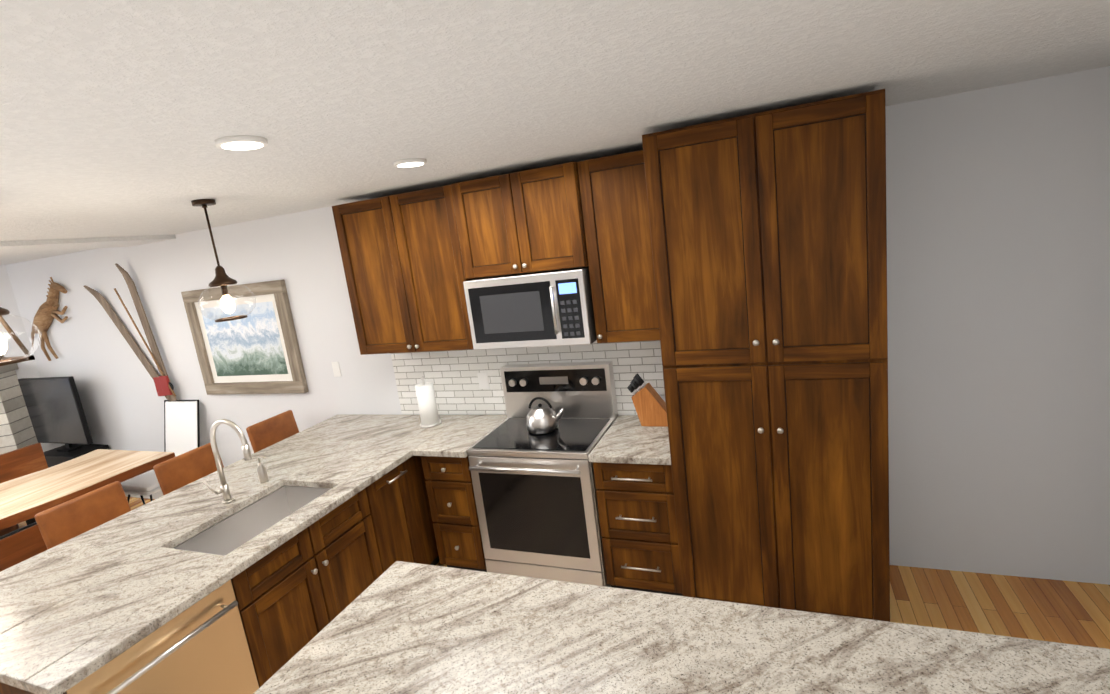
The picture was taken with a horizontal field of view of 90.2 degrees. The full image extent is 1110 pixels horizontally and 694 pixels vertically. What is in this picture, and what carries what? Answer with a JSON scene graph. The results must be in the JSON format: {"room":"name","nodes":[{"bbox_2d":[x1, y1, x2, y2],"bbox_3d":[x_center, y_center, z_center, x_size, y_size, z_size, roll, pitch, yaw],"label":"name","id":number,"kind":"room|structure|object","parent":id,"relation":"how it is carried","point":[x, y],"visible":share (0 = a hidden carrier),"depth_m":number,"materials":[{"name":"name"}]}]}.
{"room":"kitchen","nodes":[
{"label":"kitchen","id":0,"kind":"room"},
{"bbox_2d":[0,265,60,451],"bbox_3d":[-6.826,0.591,5.692,2.400,2.500,1.620,-3,12,22],"label":"wall","id":1,"kind":"structure","parent":0,"point":[27,369],"depth_m":5.76,"materials":[{"name":"white paint"}]},
{"bbox_2d":[0,0,1109,265],"bbox_3d":[-3.777,-0.285,1.463,11.300,0.135,6.720,-3,12,22],"label":"ceiling","id":2,"kind":"structure","parent":0,"point":[118,118],"depth_m":1.55,"materials":[{"name":"white paint"}]},
{"bbox_2d":[0,316,34,365],"bbox_3d":[-4.011,-0.111,3.076,0.368,0.758,1.488,-3,12,22],"label":"lantern chandelier","id":3,"kind":"object","parent":2,"relation":"hanging from","point":[7,327],"visible":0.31,"depth_m":3.69,"materials":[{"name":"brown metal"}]},
{"bbox_2d":[0,307,40,365],"bbox_3d":[-2.253,-0.246,2.151,0.280,0.648,0.280,-3,12,22],"label":"pendant light","id":4,"kind":"object","parent":2,"relation":"hanging from","point":[3,341],"visible":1,"depth_m":2.21,"materials":[{"name":"glass"}]},
{"bbox_2d":[191,199,255,321],"bbox_3d":[-1.838,-0.468,3.014,0.280,0.648,0.280,-3,12,22],"label":"pendant light","id":5,"kind":"object","parent":2,"relation":"hanging from","point":[222,279],"visible":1,"depth_m":3.01,"materials":[{"name":"glass"}]},
{"bbox_2d":[215,135,267,149],"bbox_3d":[-1.008,-0.656,1.781,0.149,0.020,0.149,-5,11,13],"label":"recessed light","id":6,"kind":"object","parent":2,"relation":"in","point":[243,142],"depth_m":1.75,"materials":[{"name":"white paint"}]},
{"bbox_2d":[393,158,426,167],"bbox_3d":[-0.669,-0.851,2.558,0.149,0.020,0.149,-4,11,16],"label":"recessed light","id":7,"kind":"object","parent":2,"relation":"in","point":[411,162],"depth_m":2.52,"materials":[{"name":"white paint"}]},
{"bbox_2d":[5,66,1109,584],"bbox_3d":[-1.463,0.181,4.316,9.200,2.500,0.100,-3,12,22],"label":"wall","id":8,"kind":"structure","parent":0,"point":[999,308],"depth_m":2.85,"materials":[{"name":"white paint"}]},
{"bbox_2d":[31,277,67,360],"bbox_3d":[-5.063,-0.267,5.531,0.833,0.826,0.150,-3,12,22],"label":"wall art","id":9,"kind":"object","parent":8,"relation":"attached to","point":[48,311],"visible":0.85,"depth_m":5.46},
{"bbox_2d":[83,263,176,401],"bbox_3d":[-3.906,-0.100,5.076,0.845,1.303,0.102,-3,12,22],"label":"wall art","id":10,"kind":"object","parent":8,"relation":"attached to","point":[164,385],"visible":1,"depth_m":5.03,"materials":[{"name":"brown wood"}]},
{"bbox_2d":[125,490,162,498],"bbox_3d":[-3.535,1.466,5.384,3.850,0.100,0.014,-3,12,22],"label":"baseboard","id":11,"kind":"structure","parent":8,"relation":"attached to","point":[158,494],"depth_m":5.58,"materials":[{"name":"white paint"}]},
{"bbox_2d":[181,279,308,394],"bbox_3d":[-2.607,-0.054,4.626,1.150,0.920,0.045,-3,12,22],"label":"framed painting","id":12,"kind":"object","parent":8,"relation":"attached to","point":[256,350],"visible":0.98,"depth_m":4.61,"materials":[{"name":"brown wood"}]},
{"bbox_2d":[331,362,340,376],"bbox_3d":[-1.722,0.175,4.357,0.070,0.120,0.005,-3,12,22],"label":"electrical outlet plate","id":13,"kind":"object","parent":8,"relation":"attached to","point":[335,365],"depth_m":4.35,"materials":[{"name":"white plastic"}]},
{"bbox_2d":[332,185,473,354],"bbox_3d":[-0.922,-0.490,3.694,0.928,1.010,0.318,-3,12,22],"label":"upper cabinet","id":14,"kind":"object","parent":8,"relation":"attached to","point":[412,261],"depth_m":3.55,"materials":[{"name":"brown wood"}]},
{"bbox_2d":[448,162,587,281],"bbox_3d":[-0.162,-0.741,3.316,0.776,0.565,0.348,-3,12,22],"label":"upper cabinet","id":15,"kind":"object","parent":8,"relation":"attached to","point":[532,220],"depth_m":3.15,"materials":[{"name":"brown wood"}]},
{"bbox_2d":[463,266,596,349],"bbox_3d":[-0.114,-0.241,3.376,0.756,0.423,0.428,-3,12,22],"label":"microwave","id":16,"kind":"object","parent":15,"relation":"attached to","point":[541,309],"visible":0.98,"depth_m":3.20,"materials":[{"name":"silver metal"}]},
{"bbox_2d":[391,340,665,414],"bbox_3d":[-0.200,0.191,3.759,2.156,0.559,0.010,-3,12,22],"label":"tile backsplash","id":17,"kind":"structure","parent":8,"relation":"attached to","point":[451,376],"depth_m":3.86,"materials":[{"name":"white tile"}]},
{"bbox_2d":[477,372,489,388],"bbox_3d":[-0.503,0.236,3.881,0.080,0.120,0.005,-3,12,22],"label":"electrical outlet plate","id":18,"kind":"object","parent":17,"relation":"attached to","point":[483,381],"depth_m":3.88,"materials":[{"name":"white plastic"}]},
{"bbox_2d":[576,150,659,342],"bbox_3d":[0.436,-0.554,3.143,0.438,1.010,0.318,-3,12,22],"label":"upper cabinet","id":19,"kind":"object","parent":8,"relation":"attached to","point":[613,190],"depth_m":3.02,"materials":[{"name":"brown wood"}]},
{"bbox_2d":[18,497,1109,648],"bbox_3d":[-3.458,2.230,1.955,11.300,0.100,6.720,-3,12,22],"label":"floor","id":20,"kind":"structure","parent":0,"point":[1066,612],"depth_m":2.78,"materials":[{"name":"brown wood"}]},
{"bbox_2d":[0,524,18,536],"bbox_3d":[-6.287,1.763,2.945,1.000,1.130,4.900,-3,12,22],"label":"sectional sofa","id":21,"kind":"object","parent":20,"relation":"on","point":[9,529],"visible":0.29,"depth_m":4.99,"materials":[{"name":"leather"}]},
{"bbox_2d":[0,363,37,453],"bbox_3d":[-6.558,1.087,5.554,2.160,1.520,0.398,-9,11,-11],"label":"stone fireplace","id":22,"kind":"object","parent":20,"relation":"on","point":[16,429],"visible":0.53,"depth_m":5.70,"materials":[{"name":"grey"}]},
{"bbox_2d":[0,443,47,482],"bbox_3d":[-4.744,1.519,3.875,0.460,0.870,2.300,-3,12,22],"label":"bench","id":23,"kind":"object","parent":20,"relation":"on","point":[21,462],"visible":0.27,"depth_m":4.78,"materials":[{"name":"brown wood"}]},
{"bbox_2d":[0,522,47,571],"bbox_3d":[-3.334,1.527,3.062,0.458,0.825,0.972,-3,12,22],"label":"bench","id":24,"kind":"object","parent":20,"relation":"on","point":[24,543],"depth_m":3.19,"materials":[{"name":"brown leather"}]},
{"bbox_2d":[44,444,109,467],"bbox_3d":[-4.899,1.331,5.698,0.660,0.580,0.320,-3,12,22],"label":"tv console","id":25,"kind":"object","parent":20,"relation":"on","point":[53,457],"visible":0.12,"depth_m":5.55,"materials":[{"name":"black metal"}]},
{"bbox_2d":[18,376,92,451],"bbox_3d":[-5.010,0.674,5.581,0.880,0.767,0.120,-3,12,22],"label":"screen","id":26,"kind":"object","parent":25,"relation":"on","point":[55,409],"visible":1,"depth_m":5.51,"materials":[{"name":"black plastic"}]},
{"bbox_2d":[35,481,130,548],"bbox_3d":[-2.427,1.313,3.132,0.455,0.986,0.440,-3,12,22],"label":"bar stool","id":27,"kind":"object","parent":20,"relation":"on","point":[68,520],"visible":0.4,"depth_m":3.10,"materials":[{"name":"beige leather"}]},
{"bbox_2d":[0,449,174,529],"bbox_3d":[-4.036,1.562,3.486,1.081,0.760,2.820,-3,12,22],"label":"dining table","id":28,"kind":"object","parent":20,"relation":"on","point":[27,498],"visible":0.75,"depth_m":4.16,"materials":[{"name":"brown wood"}]},
{"bbox_2d":[0,579,259,693],"bbox_3d":[-1.808,1.464,2.264,0.870,0.868,0.631,-3,12,22],"label":"base cabinet","id":29,"kind":"object","parent":20,"relation":"on","point":[4,688],"depth_m":1.84,"materials":[{"name":"brown wood"}]},
{"bbox_2d":[0,542,219,688],"bbox_3d":[-1.736,1.008,2.151,0.390,0.040,0.710,-3,12,22],"label":"countertop","id":30,"kind":"structure","parent":29,"relation":"on","point":[77,609],"depth_m":2.11,"materials":[{"name":"beige stone"}]},
{"bbox_2d":[0,414,395,629],"bbox_3d":[-1.906,0.828,3.182,0.635,0.040,2.538,-3,12,22],"label":"countertop","id":31,"kind":"structure","parent":29,"relation":"on","point":[32,584],"depth_m":2.81,"materials":[{"name":"beige stone"}]},
{"bbox_2d":[204,419,251,503],"bbox_3d":[-1.692,0.603,2.861,0.282,0.467,0.111,-3,12,22],"label":"faucet","id":32,"kind":"object","parent":31,"relation":"on","point":[224,490],"visible":0.98,"depth_m":2.89,"materials":[{"name":"silver metal"}]},
{"bbox_2d":[257,457,268,482],"bbox_3d":[-1.673,0.701,3.170,0.074,0.154,0.048,-3,12,22],"label":"soap pump","id":33,"kind":"object","parent":31,"relation":"on","point":[262,473],"visible":1,"depth_m":3.16,"materials":[{"name":"silver metal"}]},
{"bbox_2d":[16,415,459,693],"bbox_3d":[-1.160,0.793,2.879,0.146,0.040,2.538,-3,12,22],"label":"countertop","id":34,"kind":"structure","parent":29,"relation":"on","point":[57,676],"depth_m":2.18,"materials":[{"name":"beige stone"}]},
{"bbox_2d":[121,400,199,504],"bbox_3d":[-3.465,1.069,4.869,0.516,1.058,0.653,-3,12,22],"label":"dining chair","id":35,"kind":"object","parent":20,"relation":"on","point":[181,428],"visible":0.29,"depth_m":5.00,"materials":[{"name":"white plastic"}]},
{"bbox_2d":[64,580,258,693],"bbox_3d":[-1.658,1.455,2.215,0.666,0.866,0.592,-3,12,22],"label":"dishwasher","id":36,"kind":"object","parent":20,"relation":"on","point":[200,646],"visible":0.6,"depth_m":2.13,"materials":[{"name":"silver metal"}]},
{"bbox_2d":[153,443,223,495],"bbox_3d":[-2.205,1.175,3.694,0.455,0.986,0.440,-3,12,22],"label":"bar stool","id":37,"kind":"object","parent":20,"relation":"on","point":[180,471],"visible":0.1,"depth_m":3.65,"materials":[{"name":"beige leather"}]},
{"bbox_2d":[246,410,298,452],"bbox_3d":[-1.962,1.023,4.311,0.455,0.986,0.440,-3,12,22],"label":"bar stool","id":38,"kind":"object","parent":20,"relation":"on","point":[266,433],"visible":0.23,"depth_m":4.28,"materials":[{"name":"brown leather"}]},
{"bbox_2d":[232,484,387,686],"bbox_3d":[-1.435,1.295,2.883,0.630,0.868,0.840,-3,12,22],"label":"base cabinet","id":39,"kind":"object","parent":20,"relation":"on","point":[297,593],"depth_m":2.67,"materials":[{"name":"brown wood"}]},
{"bbox_2d":[280,415,443,487],"bbox_3d":[-1.162,0.651,3.606,0.390,0.040,1.158,-3,12,22],"label":"countertop","id":40,"kind":"structure","parent":39,"relation":"on","point":[346,459],"depth_m":3.46,"materials":[{"name":"beige stone"}]},
{"bbox_2d":[173,485,329,555],"bbox_3d":[-1.482,0.969,2.819,0.444,0.199,0.724,-3,12,22],"label":"sink basin","id":41,"kind":"object","parent":40,"relation":"in","point":[227,535],"visible":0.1,"depth_m":2.99,"materials":[{"name":"silver metal"}]},
{"bbox_2d":[415,376,440,427],"bbox_3d":[-0.891,0.371,3.839,0.150,0.348,0.150,-3,12,22],"label":"paper towel holder","id":42,"kind":"object","parent":40,"relation":"on","point":[427,404],"visible":1,"depth_m":3.80,"materials":[{"name":"white paper"}]},
{"bbox_2d":[372,459,427,567],"bbox_3d":[-1.223,1.163,3.420,0.630,0.868,0.345,-3,12,22],"label":"base cabinet","id":43,"kind":"object","parent":20,"relation":"on","point":[395,503],"depth_m":3.32,"materials":[{"name":"brown wood"}]},
{"bbox_2d":[408,456,439,565],"bbox_3d":[-1.040,1.049,3.887,0.630,0.868,0.683,-3,12,22],"label":"base cabinet","id":44,"kind":"object","parent":20,"relation":"on","point":[415,469],"depth_m":3.57,"materials":[{"name":"brown wood"}]},
{"bbox_2d":[412,415,506,457],"bbox_3d":[-0.583,0.572,3.634,0.367,0.040,0.658,-3,12,22],"label":"countertop","id":45,"kind":"structure","parent":44,"relation":"on","point":[453,441],"depth_m":3.55,"materials":[{"name":"beige stone"}]},
{"bbox_2d":[466,361,617,586],"bbox_3d":[-0.036,0.801,3.448,0.760,1.270,0.706,-3,12,22],"label":"range","id":46,"kind":"object","parent":20,"relation":"on","point":[536,504],"visible":0.9,"depth_m":3.25,"materials":[{"name":"silver metal"}]},
{"bbox_2d":[526,397,563,434],"bbox_3d":[-0.060,0.409,3.411,0.257,0.213,0.200,-3,12,22],"label":"kettle","id":47,"kind":"object","parent":46,"relation":"on","point":[542,419],"visible":1,"depth_m":3.36,"materials":[{"name":"silver metal"}]},
{"bbox_2d":[421,455,682,595],"bbox_3d":[0.043,0.990,3.486,1.560,0.868,0.664,-3,12,22],"label":"base cabinet","id":48,"kind":"object","parent":20,"relation":"on","point":[637,514],"depth_m":3.05,"materials":[{"name":"brown wood"}]},
{"bbox_2d":[642,89,889,621],"bbox_3d":[1.093,0.165,2.818,0.942,2.470,0.758,-3,12,22],"label":"pantry cabinet","id":49,"kind":"object","parent":20,"relation":"on","point":[768,230],"visible":0.81,"depth_m":2.46,"materials":[{"name":"brown wood"}]},
{"bbox_3d":[0.479,1.347,1.378,2.500,0.869,0.780,-3,12,22],"label":"kitchen island","id":50,"kind":"object","parent":20,"relation":"on","visible":0},
{"bbox_2d":[253,561,1109,693],"bbox_3d":[0.406,0.904,1.298,2.575,0.040,0.900,-3,12,22],"label":"island countertop","id":51,"kind":"structure","parent":50,"relation":"on","point":[399,627],"depth_m":1.56,"materials":[{"name":"beige stone"}]},
{"bbox_2d":[588,415,670,464],"bbox_3d":[0.505,0.521,3.192,0.452,0.040,0.658,-3,12,22],"label":"countertop","id":52,"kind":"structure","parent":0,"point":[626,441],"depth_m":3.05,"materials":[{"name":"beige stone"}]},
{"bbox_2d":[627,373,667,426],"bbox_3d":[0.563,0.312,3.307,0.242,0.306,0.100,-3,12,22],"label":"knife block","id":53,"kind":"object","parent":52,"relation":"on","point":[649,403],"visible":1,"depth_m":3.27,"materials":[{"name":"brown wood"}]}
]}

